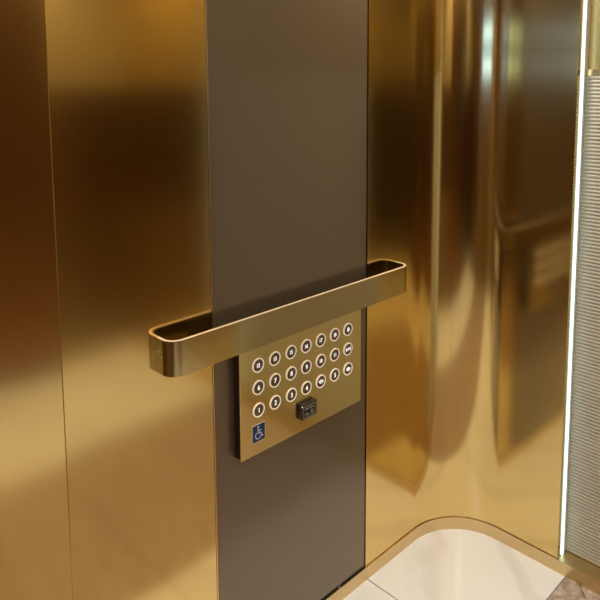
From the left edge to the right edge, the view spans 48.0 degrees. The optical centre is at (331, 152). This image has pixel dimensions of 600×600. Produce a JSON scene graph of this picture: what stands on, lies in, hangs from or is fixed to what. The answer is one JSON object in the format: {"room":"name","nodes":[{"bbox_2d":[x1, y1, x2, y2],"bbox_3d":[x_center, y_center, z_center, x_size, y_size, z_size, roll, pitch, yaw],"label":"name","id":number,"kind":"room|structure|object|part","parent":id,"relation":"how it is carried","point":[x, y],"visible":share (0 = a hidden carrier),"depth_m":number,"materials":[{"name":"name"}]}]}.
{"room":"elevator interior","nodes":[
{"label":"elevator interior","id":0,"kind":"room"},
{"bbox_2d":[0,0,216,599],"bbox_3d":[-0.902,0.251,1.027,0.090,2.375,1.670,6,9,44],"label":"wall","id":1,"kind":"structure","parent":0,"point":[126,79],"depth_m":1.41,"materials":[{"name":"gold metal"}]},
{"bbox_2d":[156,261,405,376],"bbox_3d":[-0.075,0.422,1.803,0.058,0.082,0.866,6,9,44],"label":"handrail","id":2,"kind":"object","parent":1,"relation":"attached to","point":[175,358],"visible":1,"depth_m":1.68,"materials":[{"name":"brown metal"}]},
{"bbox_2d":[323,516,599,599],"bbox_3d":[0.294,1.509,0.742,2.260,0.056,2.719,6,9,44],"label":"baseboard","id":3,"kind":"structure","parent":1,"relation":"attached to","point":[562,566],"depth_m":2.23,"materials":[{"name":"gold metal"}]},
{"bbox_2d":[364,0,582,566],"bbox_3d":[0.412,0.121,2.141,0.647,2.375,0.242,0,7,-3],"label":"wall","id":4,"kind":"structure","parent":0,"point":[473,105],"depth_m":2.19,"materials":[{"name":"gold metal"}]},
{"bbox_2d":[560,0,590,554],"bbox_3d":[0.762,0.130,2.071,0.007,2.374,0.044,6,9,44],"label":"led strip","id":5,"kind":"object","parent":4,"relation":"attached to","point":[587,3],"visible":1,"depth_m":2.09,"materials":[{"name":"white plastic"}]},
{"bbox_2d":[588,0,599,69],"bbox_3d":[1.121,-0.614,1.678,1.001,0.808,0.018,6,9,44],"label":"wall","id":6,"kind":"structure","parent":0,"point":[594,34],"depth_m":2.02,"materials":[{"name":"gold metal"}]},
{"bbox_3d":[1.321,0.207,1.651,2.444,2.432,0.080,6,9,44],"label":"wall","id":7,"kind":"structure","parent":0,"visible":0},
{"bbox_2d":[560,0,583,548],"bbox_3d":[0.757,0.128,2.083,0.017,2.375,0.068,6,9,44],"label":"trim","id":8,"kind":"structure","parent":7,"relation":"attached to","point":[583,0],"depth_m":2.09,"materials":[{"name":"gold metal"}]},
{"bbox_2d":[560,550,599,576],"bbox_3d":[1.115,1.371,1.879,0.970,0.044,0.068,6,9,44],"label":"trim","id":9,"kind":"structure","parent":7,"relation":"attached to","point":[567,555],"depth_m":2.16,"materials":[{"name":"gold metal"}]},
{"bbox_2d":[566,70,599,566],"bbox_3d":[1.127,0.566,1.799,0.967,1.571,0.029,6,9,44],"label":"panel","id":10,"kind":"object","parent":7,"relation":"attached to","point":[583,511],"visible":1,"depth_m":2.11,"materials":[{"name":"grey metal"}]},
{"bbox_3d":[0.322,1.558,0.766,2.484,0.048,3.023,6,9,44],"label":"floor","id":11,"kind":"structure","parent":0,"visible":0},
{"bbox_2d":[343,529,599,599],"bbox_3d":[0.604,1.421,1.688,1.392,0.013,0.911,6,9,44],"label":"floor","id":12,"kind":"structure","parent":11,"relation":"on","point":[446,564],"depth_m":2.16,"materials":[{"name":"beige stone"}]},
{"bbox_3d":[-0.529,0.230,1.453,0.098,2.432,3.003,6,9,44],"label":"wall","id":13,"kind":"structure","parent":0,"visible":0},
{"bbox_2d":[204,0,367,599],"bbox_3d":[-0.097,0.161,1.803,0.022,2.375,0.571,6,9,44],"label":"panel","id":14,"kind":"object","parent":13,"relation":"attached to","point":[286,80],"visible":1,"depth_m":1.78,"materials":[{"name":"brown laminate"}]},
{"bbox_3d":[-0.294,0.184,1.600,0.016,2.375,0.002,6,9,44],"label":"edge trim","id":15,"kind":"part","parent":14,"relation":"part of","materials":[{"name":"gold metal"}]},
{"bbox_2d":[233,309,360,461],"bbox_3d":[-0.075,0.611,1.833,0.042,0.293,0.451,6,9,44],"label":"panel","id":16,"kind":"object","parent":14,"relation":"attached to","point":[284,387],"visible":1,"depth_m":1.80,"materials":[{"name":"gold metal"}]}
]}

